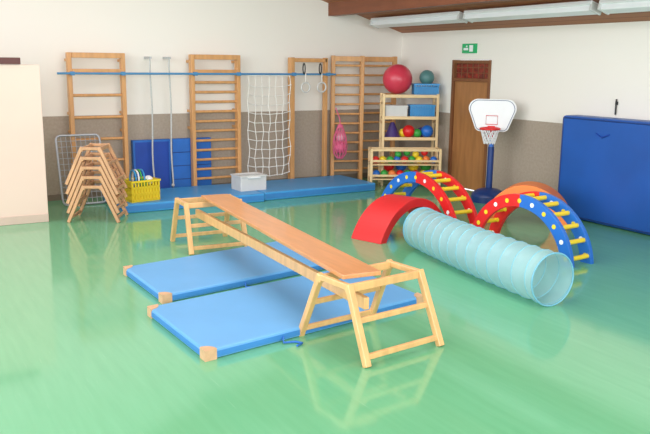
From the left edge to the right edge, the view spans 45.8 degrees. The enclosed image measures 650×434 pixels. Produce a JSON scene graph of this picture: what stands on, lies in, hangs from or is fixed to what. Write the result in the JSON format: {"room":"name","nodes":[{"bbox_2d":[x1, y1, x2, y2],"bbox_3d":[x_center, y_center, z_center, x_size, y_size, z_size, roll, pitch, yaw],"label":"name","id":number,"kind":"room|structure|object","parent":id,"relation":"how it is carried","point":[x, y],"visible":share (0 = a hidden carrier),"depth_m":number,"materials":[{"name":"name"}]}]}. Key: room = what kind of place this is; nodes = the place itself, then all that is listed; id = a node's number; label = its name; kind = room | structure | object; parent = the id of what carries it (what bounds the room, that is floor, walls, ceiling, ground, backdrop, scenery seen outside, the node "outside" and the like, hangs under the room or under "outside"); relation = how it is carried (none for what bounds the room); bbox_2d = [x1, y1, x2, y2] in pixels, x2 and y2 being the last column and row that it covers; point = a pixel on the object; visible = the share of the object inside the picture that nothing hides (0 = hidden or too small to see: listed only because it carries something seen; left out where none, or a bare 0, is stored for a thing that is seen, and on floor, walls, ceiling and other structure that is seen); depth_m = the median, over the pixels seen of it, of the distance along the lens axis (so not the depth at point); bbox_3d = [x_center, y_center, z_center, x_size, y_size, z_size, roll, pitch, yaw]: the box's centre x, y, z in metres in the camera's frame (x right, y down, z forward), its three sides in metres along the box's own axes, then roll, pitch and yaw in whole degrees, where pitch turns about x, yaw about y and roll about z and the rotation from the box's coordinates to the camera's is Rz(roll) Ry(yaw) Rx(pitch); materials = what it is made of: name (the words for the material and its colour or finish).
{"room":"children's gym","nodes":[
{"label":"children's gym","id":0,"kind":"room"},
{"bbox_2d":[0,0,401,194],"bbox_3d":[-3.363,-3.025,10.458,11.050,5.587,0.150,-6,13,-30],"label":"wall","id":1,"kind":"structure","parent":0,"point":[264,33],"depth_m":11.44,"materials":[{"name":"white paint"}]},
{"bbox_2d":[64,52,128,200],"bbox_3d":[-3.162,-1.252,10.696,0.775,2.020,0.265,-6,13,-30],"label":"wall bars","id":2,"kind":"object","parent":1,"relation":"attached to","point":[68,55],"visible":0.87,"depth_m":10.54,"materials":[{"name":"brown wood"}]},
{"bbox_2d":[57,71,335,75],"bbox_3d":[-1.689,-2.086,11.208,4.280,0.050,0.065,-6,13,-30],"label":"hanging rail","id":3,"kind":"object","parent":2,"relation":"attached to","point":[70,72],"visible":1,"depth_m":10.98,"materials":[{"name":"blue metal"}]},
{"bbox_2d":[144,57,154,176],"bbox_3d":[-2.514,-1.353,11.050,0.050,1.865,0.270,-6,13,-30],"label":"rope","id":4,"kind":"object","parent":3,"relation":"hanging from","point":[149,58],"visible":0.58,"depth_m":10.91,"materials":[{"name":"fabric"}]},
{"bbox_2d":[163,57,174,186],"bbox_3d":[-2.272,-1.378,11.188,0.050,1.865,0.270,-6,13,-30],"label":"rope","id":5,"kind":"object","parent":3,"relation":"hanging from","point":[168,58],"visible":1,"depth_m":11.08,"materials":[{"name":"fabric"}]},
{"bbox_2d":[247,75,290,175],"bbox_3d":[-0.852,-1.387,11.791,0.750,1.544,0.044,-6,13,-30],"label":"net","id":6,"kind":"object","parent":3,"relation":"hanging from","point":[275,86],"visible":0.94,"depth_m":11.78,"materials":[{"name":"white fabric"}]},
{"bbox_2d":[301,63,310,92],"bbox_3d":[-0.299,-2.162,11.959,0.176,0.463,0.026,-6,13,-30],"label":"ring","id":7,"kind":"object","parent":3,"relation":"hanging from","point":[303,63],"visible":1,"depth_m":11.95,"materials":[{"name":"white plastic"}]},
{"bbox_2d":[317,63,326,92],"bbox_3d":[-0.049,-2.188,12.102,0.176,0.463,0.026,-6,13,-30],"label":"ring","id":8,"kind":"object","parent":3,"relation":"hanging from","point":[320,63],"visible":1,"depth_m":12.09,"materials":[{"name":"white plastic"}]},
{"bbox_2d":[47,172,367,200],"bbox_3d":[-3.416,-0.303,10.887,10.900,0.080,0.016,-6,13,-30],"label":"baseboard","id":9,"kind":"structure","parent":1,"relation":"attached to","point":[353,175],"depth_m":11.00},
{"bbox_2d":[186,54,241,185],"bbox_3d":[-1.665,-1.405,11.551,0.775,2.020,0.265,-6,13,-30],"label":"wall bars","id":10,"kind":"object","parent":1,"relation":"attached to","point":[191,57],"visible":0.92,"depth_m":11.44,"materials":[{"name":"brown wood"}]},
{"bbox_2d":[0,177,649,433],"bbox_3d":[-0.160,0.913,5.403,10.900,0.100,13.000,-6,13,-30],"label":"floor","id":11,"kind":"structure","parent":0,"point":[81,352],"depth_m":5.23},
{"bbox_2d":[0,57,48,225],"bbox_3d":[-4.709,-0.763,8.361,3.150,1.938,0.140,-6,13,-30],"label":"wall","id":12,"kind":"structure","parent":11,"relation":"on","point":[23,185],"depth_m":8.99,"materials":[{"name":"white paint"}]},
{"bbox_2d":[55,133,105,205],"bbox_3d":[-3.297,-0.646,10.413,0.609,0.930,0.310,-6,13,-30],"label":"goal","id":13,"kind":"object","parent":11,"relation":"on","point":[93,134],"visible":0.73,"depth_m":10.36,"materials":[{"name":"grey metal"}]},
{"bbox_2d":[67,179,127,222],"bbox_3d":[-2.791,-0.200,9.447,0.630,0.459,0.503,0,11,-2],"label":"trestle","id":14,"kind":"object","parent":11,"relation":"on","point":[90,185],"visible":0.88,"depth_m":9.23,"materials":[{"name":"brown wood"}]},
{"bbox_2d":[67,170,127,213],"bbox_3d":[-2.790,-0.313,9.424,0.630,0.459,0.503,0,11,-2],"label":"trestle","id":15,"kind":"object","parent":14,"relation":"on","point":[89,176],"visible":0.76,"depth_m":9.20,"materials":[{"name":"brown wood"}]},
{"bbox_2d":[66,161,127,203],"bbox_3d":[-2.789,-0.425,9.402,0.630,0.459,0.503,0,11,-2],"label":"trestle","id":16,"kind":"object","parent":15,"relation":"on","point":[90,166],"visible":0.72,"depth_m":9.18,"materials":[{"name":"brown wood"}]},
{"bbox_2d":[65,152,126,194],"bbox_3d":[-2.787,-0.538,9.379,0.630,0.459,0.503,0,11,-2],"label":"trestle","id":17,"kind":"object","parent":16,"relation":"on","point":[89,157],"visible":0.85,"depth_m":9.17,"materials":[{"name":"brown wood"}]},
{"bbox_2d":[65,143,126,184],"bbox_3d":[-2.786,-0.651,9.357,0.630,0.459,0.503,0,11,-2],"label":"trestle","id":18,"kind":"object","parent":17,"relation":"on","point":[104,146],"visible":0.85,"depth_m":9.16,"materials":[{"name":"brown wood"}]},
{"bbox_2d":[131,139,171,188],"bbox_3d":[-2.533,-0.732,11.247,0.560,0.800,0.094,-6,13,-30],"label":"panel","id":19,"kind":"object","parent":11,"relation":"on","point":[141,150],"visible":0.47,"depth_m":11.19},
{"bbox_2d":[103,183,264,212],"bbox_3d":[-1.963,-0.277,10.733,1.983,0.120,1.063,-6,13,-30],"label":"mat","id":20,"kind":"object","parent":11,"relation":"on","point":[167,195],"visible":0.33,"depth_m":10.65,"materials":[{"name":"blue plastic"}]},
{"bbox_2d":[121,169,160,202],"bbox_3d":[-2.430,-0.429,10.109,0.432,0.411,0.332,-9,15,-41],"label":"crate","id":21,"kind":"object","parent":20,"relation":"on","point":[145,189],"visible":0.95,"depth_m":10.01,"materials":[{"name":"plastic"}]},
{"bbox_2d":[230,172,266,191],"bbox_3d":[-1.094,-0.509,11.076,0.432,0.220,0.346,-7,13,-33],"label":"storage bin","id":22,"kind":"object","parent":20,"relation":"on","point":[248,181],"visible":1,"depth_m":10.97,"materials":[{"name":"grey plastic"}]},
{"bbox_2d":[171,137,211,187],"bbox_3d":[-2.005,-0.786,11.548,0.600,0.800,0.093,-6,13,-30],"label":"panel","id":23,"kind":"object","parent":11,"relation":"on","point":[181,147],"visible":0.71,"depth_m":11.47,"materials":[{"name":"blue plastic"}]},
{"bbox_2d":[170,194,247,254],"bbox_3d":[-1.229,0.053,8.134,0.648,0.509,0.715,-5,13,-27],"label":"trestle","id":24,"kind":"object","parent":11,"relation":"on","point":[193,202],"visible":0.67,"depth_m":8.00,"materials":[{"name":"brown wood"}]},
{"bbox_2d":[123,241,323,303],"bbox_3d":[-0.744,0.467,7.175,2.191,0.074,1.171,-9,15,-39],"label":"mat","id":25,"kind":"object","parent":11,"relation":"on","point":[175,279],"visible":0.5,"depth_m":6.88,"materials":[{"name":"plastic"}]},
{"bbox_2d":[147,271,423,361],"bbox_3d":[-0.229,0.706,6.001,2.169,0.074,1.241,-8,14,-38],"label":"mat","id":26,"kind":"object","parent":11,"relation":"on","point":[214,326],"visible":0.8,"depth_m":5.75,"materials":[{"name":"plastic"}]},
{"bbox_2d":[288,57,327,178],"bbox_3d":[-0.273,-1.522,12.271,0.670,2.000,0.110,-6,13,-30],"label":"wooden frame","id":27,"kind":"structure","parent":11,"relation":"on","point":[291,60],"depth_m":12.19,"materials":[{"name":"brown wood"}]},
{"bbox_2d":[255,175,374,200],"bbox_3d":[-0.298,-0.462,11.756,1.923,0.120,1.003,-6,13,-32],"label":"mat","id":28,"kind":"object","parent":11,"relation":"on","point":[334,184],"visible":0.72,"depth_m":11.53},
{"bbox_2d":[330,55,364,179],"bbox_3d":[0.358,-1.597,12.580,0.540,2.040,0.090,-1,11,-10],"label":"wall bars","id":29,"kind":"object","parent":11,"relation":"on","point":[361,59],"visible":0.85,"depth_m":12.52,"materials":[{"name":"brown wood"}]},
{"bbox_2d":[332,108,347,158],"bbox_3d":[0.243,-1.340,12.331,0.243,0.818,0.244,-6,13,-30],"label":"net bag","id":30,"kind":"object","parent":29,"relation":"hanging from","point":[340,147],"visible":1,"depth_m":12.29,"materials":[{"name":"pink fabric"}]},
{"bbox_2d":[299,259,443,367],"bbox_3d":[0.313,0.622,5.352,0.708,0.511,0.774,-8,14,-36],"label":"trestle","id":31,"kind":"object","parent":11,"relation":"on","point":[378,285],"visible":0.98,"depth_m":5.27,"materials":[{"name":"brown wood"}]},
{"bbox_2d":[195,209,368,309],"bbox_3d":[-0.539,0.266,6.639,0.040,0.085,3.503,-5,13,-27],"label":"beam","id":32,"kind":"structure","parent":31,"relation":"on","point":[282,258],"depth_m":6.35,"materials":[{"name":"brown wood"}]},
{"bbox_2d":[201,194,380,278],"bbox_3d":[-0.458,0.082,6.596,0.290,0.030,3.364,-5,12,-24],"label":"plank","id":33,"kind":"object","parent":31,"relation":"on","point":[335,261],"visible":1,"depth_m":6.03,"materials":[{"name":"brown wood"}]},
{"bbox_2d":[357,56,396,177],"bbox_3d":[0.879,-1.664,12.948,0.640,2.040,0.090,-3,12,-18],"label":"wall bars","id":34,"kind":"object","parent":11,"relation":"on","point":[393,60],"visible":0.27,"depth_m":12.86,"materials":[{"name":"brown wood"}]},
{"bbox_2d":[351,194,440,243],"bbox_3d":[0.879,-0.010,8.874,0.420,0.458,1.294,10,15,41],"label":"arch","id":35,"kind":"object","parent":11,"relation":"on","point":[376,223],"visible":0.81,"depth_m":8.54,"materials":[{"name":"red plastic"}]},
{"bbox_2d":[368,147,441,185],"bbox_3d":[1.253,-0.784,12.170,1.140,0.625,0.337,0,11,-4],"label":"trolley","id":36,"kind":"object","parent":11,"relation":"on","point":[415,159],"visible":0.84,"depth_m":12.09,"materials":[{"name":"brown wood"}]},
{"bbox_2d":[378,93,439,184],"bbox_3d":[1.341,-1.256,12.408,0.900,1.460,0.340,0,11,-4],"label":"storage shelf","id":37,"kind":"object","parent":11,"relation":"on","point":[406,133],"visible":0.77,"depth_m":12.28,"materials":[{"name":"brown wood"}]},
{"bbox_2d":[385,105,407,115],"bbox_3d":[1.126,-1.699,12.306,0.372,0.180,0.252,0,11,-4],"label":"crate","id":38,"kind":"object","parent":37,"relation":"in","point":[390,110],"visible":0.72,"depth_m":12.19,"materials":[{"name":"grey plastic"}]},
{"bbox_2d":[383,64,411,93],"bbox_3d":[1.151,-2.188,12.210,0.470,0.470,0.470,-6,13,-30],"label":"exercise ball","id":39,"kind":"object","parent":37,"relation":"on","point":[397,78],"visible":1,"depth_m":12.04,"materials":[{"name":"red rubber"}]},
{"bbox_2d":[408,104,435,116],"bbox_3d":[1.545,-1.704,12.332,0.412,0.190,0.252,0,11,-4],"label":"crate","id":40,"kind":"object","parent":37,"relation":"in","point":[413,109],"visible":0.86,"depth_m":12.22,"materials":[{"name":"blue plastic"}]},
{"bbox_2d":[411,83,439,94],"bbox_3d":[1.599,-2.042,12.268,0.412,0.170,0.282,0,11,-4],"label":"crate","id":41,"kind":"object","parent":37,"relation":"on","point":[416,90],"visible":0.97,"depth_m":12.15,"materials":[{"name":"blue plastic"}]},
{"bbox_2d":[419,70,433,83],"bbox_3d":[1.621,-2.218,12.234,0.240,0.240,0.240,-6,13,-30],"label":"ball","id":42,"kind":"object","parent":41,"relation":"on","point":[426,76],"visible":0.93,"depth_m":12.15,"materials":[{"name":"teal rubber"}]},
{"bbox_2d":[381,170,477,224],"bbox_3d":[1.263,-0.241,9.547,0.368,0.657,1.678,-6,13,-29],"label":"arch","id":43,"kind":"object","parent":11,"relation":"on","point":[430,179],"visible":0.75,"depth_m":9.24,"materials":[{"name":"red plastic"}]},
{"bbox_2d":[403,207,573,306],"bbox_3d":[1.408,0.311,7.117,0.489,0.452,2.137,-4,12,-22],"label":"tunnel","id":44,"kind":"object","parent":11,"relation":"on","point":[545,277],"visible":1,"depth_m":6.61,"materials":[{"name":"fabric"}]},
{"bbox_2d":[469,99,516,203],"bbox_3d":[2.341,-0.908,10.880,0.537,1.504,0.537,-5,12,-25],"label":"stand","id":45,"kind":"object","parent":11,"relation":"on","point":[493,116],"visible":0.91,"depth_m":10.77,"materials":[{"name":"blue plastic"}]},
{"bbox_2d":[491,181,567,229],"bbox_3d":[2.505,-0.166,9.450,0.999,0.500,0.380,6,12,24],"label":"arch","id":46,"kind":"object","parent":11,"relation":"on","point":[527,186],"visible":0.25,"depth_m":9.30,"materials":[{"name":"orange plastic"}]},
{"bbox_2d":[473,191,593,267],"bbox_3d":[2.123,0.065,7.994,0.348,0.634,1.392,-7,14,-34],"label":"arch","id":47,"kind":"object","parent":11,"relation":"on","point":[539,203],"visible":0.9,"depth_m":7.72,"materials":[{"name":"blue plastic"}]},
{"bbox_2d":[558,115,649,234],"bbox_3d":[3.900,-0.406,8.657,0.299,1.290,3.100,-6,13,-30],"label":"mat","id":48,"kind":"object","parent":11,"relation":"on","point":[604,169],"visible":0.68,"depth_m":9.26,"materials":[{"name":"blue plastic"}]},
{"bbox_2d":[322,0,649,32],"bbox_3d":[-0.137,-3.134,4.587,11.250,3.371,13.300,-6,13,-30],"label":"ceiling","id":49,"kind":"structure","parent":0,"point":[632,16],"depth_m":10.39,"materials":[{"name":"brown wood"}]},
{"bbox_2d":[328,0,507,15],"bbox_3d":[3.374,-2.212,6.854,0.140,0.220,13.000,-6,13,-30],"label":"ceiling beam","id":50,"kind":"structure","parent":49,"relation":"attached to","point":[351,7],"depth_m":11.00,"materials":[{"name":"brown wood"}]},
{"bbox_2d":[370,11,467,28],"bbox_3d":[1.363,-2.954,11.566,0.213,0.161,2.210,-6,13,-30],"label":"strip light","id":51,"kind":"object","parent":49,"relation":"hanging from","point":[455,16],"visible":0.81,"depth_m":11.38,"materials":[{"name":"white plastic"}]},
{"bbox_2d":[462,0,600,22],"bbox_3d":[2.517,-2.554,9.617,0.213,0.161,2.210,-6,13,-30],"label":"strip light","id":52,"kind":"object","parent":49,"relation":"hanging from","point":[577,8],"visible":0.91,"depth_m":9.41,"materials":[{"name":"white plastic"}]},
{"bbox_2d":[597,0,649,14],"bbox_3d":[3.671,-2.154,7.668,0.213,0.161,2.210,-6,13,-30],"label":"strip light","id":53,"kind":"object","parent":49,"relation":"hanging from","point":[608,7],"visible":1,"depth_m":8.31,"materials":[{"name":"white plastic"}]},
{"bbox_2d":[399,21,649,191],"bbox_3d":[4.633,-0.820,7.886,0.150,2.437,13.000,-6,13,-30],"label":"wall","id":54,"kind":"structure","parent":0,"point":[550,73],"depth_m":10.56,"materials":[{"name":"white paint"}]},
{"bbox_2d":[462,43,476,52],"bbox_3d":[2.185,-2.554,11.650,0.058,0.140,0.300,-6,13,-30],"label":"exit sign","id":55,"kind":"object","parent":54,"relation":"attached to","point":[466,48],"visible":1,"depth_m":11.62,"materials":[{"name":"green plastic"}]},
{"bbox_2d":[448,60,491,189],"bbox_3d":[2.256,-1.412,11.885,0.155,1.984,0.882,-6,13,-30],"label":"door","id":56,"kind":"structure","parent":54,"relation":"in","point":[471,79],"depth_m":11.92,"materials":[{"name":"brown wood"}]}
]}

